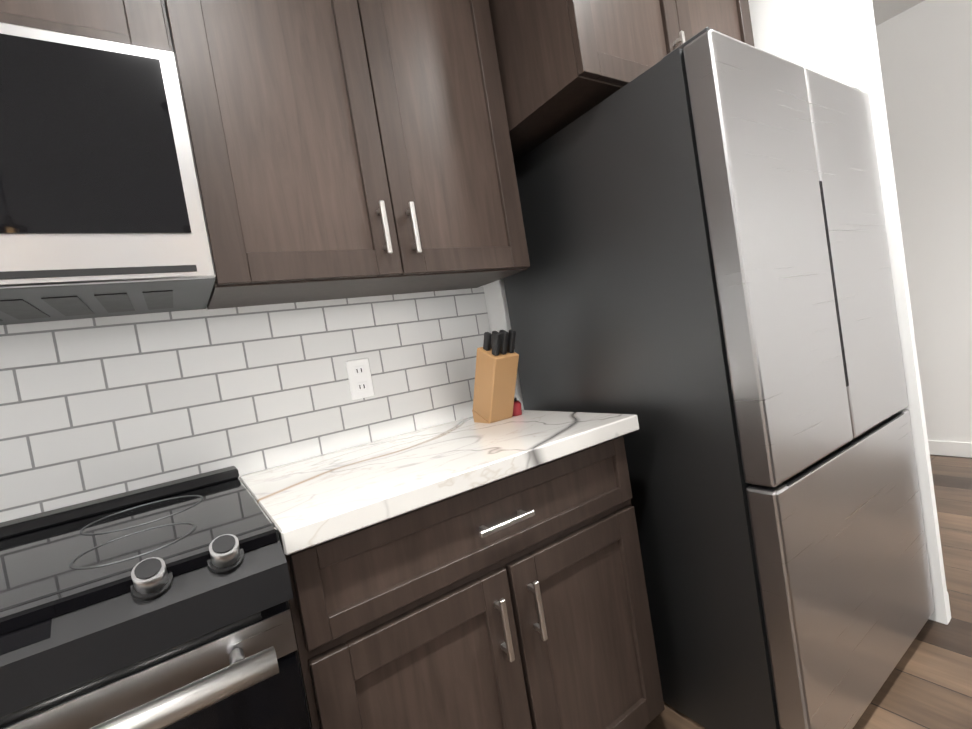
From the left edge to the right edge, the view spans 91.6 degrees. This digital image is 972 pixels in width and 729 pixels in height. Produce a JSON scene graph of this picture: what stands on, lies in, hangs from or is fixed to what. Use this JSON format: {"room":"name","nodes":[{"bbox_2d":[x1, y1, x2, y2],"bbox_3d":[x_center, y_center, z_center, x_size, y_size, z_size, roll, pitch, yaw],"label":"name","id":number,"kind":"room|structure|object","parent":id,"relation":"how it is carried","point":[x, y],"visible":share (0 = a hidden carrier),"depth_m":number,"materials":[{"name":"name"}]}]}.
{"room":"kitchen","nodes":[
{"label":"kitchen","id":0,"kind":"room"},
{"bbox_2d":[206,278,523,476],"bbox_3d":[-1.794,0.052,0.626,6.315,2.740,0.120,-11,3,-33],"label":"wall","id":1,"kind":"structure","parent":0,"point":[495,295],"depth_m":1.77,"materials":[{"name":"white paint"}]},
{"bbox_2d":[0,0,171,51],"bbox_3d":[-1.078,-0.811,0.861,0.780,0.595,0.360,-11,3,-33],"label":"upper cabinet","id":2,"kind":"object","parent":1,"relation":"attached to","point":[142,23],"visible":0.29,"depth_m":0.91,"materials":[{"name":"brown wood"}]},
{"bbox_2d":[0,22,215,324],"bbox_3d":[-0.980,-0.306,0.858,0.772,0.428,0.417,-11,3,-33],"label":"microwave","id":3,"kind":"object","parent":2,"relation":"attached to","point":[102,213],"visible":1,"depth_m":0.82,"materials":[{"name":"silver metal"}]},
{"bbox_2d":[0,287,490,522],"bbox_3d":[-1.042,0.141,1.033,2.590,0.452,0.010,-11,3,-33],"label":"tiled wall","id":4,"kind":"structure","parent":1,"relation":"attached to","point":[95,408],"depth_m":1.25,"materials":[{"name":"white tile"}]},
{"bbox_2d":[346,358,374,399],"bbox_3d":[-0.387,0.044,1.456,0.072,0.120,0.006,-11,3,-33],"label":"electrical outlet plate","id":5,"kind":"object","parent":4,"relation":"attached to","point":[359,378],"visible":1,"depth_m":1.45,"materials":[{"name":"white plastic"}]},
{"bbox_2d":[162,0,529,308],"bbox_3d":[-0.372,-0.726,1.315,0.850,1.025,0.360,-11,3,-33],"label":"upper cabinet","id":6,"kind":"object","parent":1,"relation":"attached to","point":[343,149],"visible":1,"depth_m":1.16,"materials":[{"name":"brown wood"}]},
{"bbox_2d":[488,0,754,161],"bbox_3d":[0.419,-1.073,1.680,0.920,0.565,0.650,-11,3,-33],"label":"upper cabinet","id":7,"kind":"object","parent":1,"relation":"attached to","point":[562,64],"visible":0.29,"depth_m":1.34,"materials":[{"name":"brown wood"}]},
{"bbox_2d":[646,455,971,728],"bbox_3d":[1.963,0.930,-0.642,11.200,0.100,9.800,-11,3,-33],"label":"floor","id":8,"kind":"structure","parent":0,"point":[927,684],"depth_m":1.43,"materials":[{"name":"brown wood"}]},
{"bbox_2d":[0,466,311,728],"bbox_3d":[-0.717,0.778,0.771,0.772,0.952,0.704,-11,3,-33],"label":"range","id":9,"kind":"object","parent":8,"relation":"on","point":[165,605],"visible":1,"depth_m":0.67,"materials":[{"name":"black metal"}]},
{"bbox_2d":[284,436,664,728],"bbox_3d":[-0.067,0.689,1.258,0.850,0.880,0.630,-11,3,-33],"label":"base cabinet","id":10,"kind":"object","parent":8,"relation":"on","point":[519,600],"visible":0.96,"depth_m":0.99,"materials":[{"name":"brown wood"}]},
{"bbox_2d":[239,410,638,554],"bbox_3d":[-0.131,0.233,1.243,0.870,0.040,0.618,-11,3,-33],"label":"countertop","id":11,"kind":"structure","parent":10,"relation":"on","point":[308,503],"depth_m":1.05,"materials":[{"name":"stone"}]},
{"bbox_2d":[472,329,518,423],"bbox_3d":[0.029,0.037,1.468,0.090,0.278,0.193,-11,3,-33],"label":"knife block","id":12,"kind":"object","parent":11,"relation":"on","point":[497,357],"visible":1,"depth_m":1.43,"materials":[{"name":"brown wood"}]},
{"bbox_2d":[512,398,521,415],"bbox_3d":[0.092,0.137,1.539,0.048,0.055,0.047,-11,3,-33],"label":"jar","id":13,"kind":"object","parent":11,"relation":"on","point":[517,409],"visible":0.65,"depth_m":1.52,"materials":[{"name":"red"}]},
{"bbox_2d":[503,27,934,728],"bbox_3d":[0.753,0.087,1.655,0.900,1.772,0.870,-11,3,-33],"label":"fridge","id":14,"kind":"object","parent":8,"relation":"on","point":[701,287],"visible":0.98,"depth_m":1.22,"materials":[{"name":"silver metal"}]},
{"bbox_2d":[748,0,950,624],"bbox_3d":[1.079,-0.466,1.899,0.035,2.740,0.900,-11,3,-33],"label":"wall","id":15,"kind":"structure","parent":0,"point":[836,40],"depth_m":1.55,"materials":[{"name":"white paint"}]},
{"bbox_2d":[872,0,924,26],"bbox_3d":[1.507,-1.871,-0.753,11.200,0.100,9.800,-11,3,-33],"label":"ceiling","id":16,"kind":"structure","parent":0,"point":[884,10],"depth_m":2.79,"materials":[{"name":"white paint"}]},
{"bbox_2d":[876,0,971,442],"bbox_3d":[4.513,-0.963,0.314,0.150,2.740,8.050,-11,3,-33],"label":"wall","id":17,"kind":"structure","parent":0,"point":[925,51],"depth_m":2.87,"materials":[{"name":"white paint"}]},
{"bbox_2d":[928,440,971,457],"bbox_3d":[4.625,0.357,0.371,0.013,0.095,7.930,-11,3,-33],"label":"baseboard","id":18,"kind":"structure","parent":17,"relation":"attached to","point":[952,448],"depth_m":2.97,"materials":[{"name":"white paint"}]}
]}

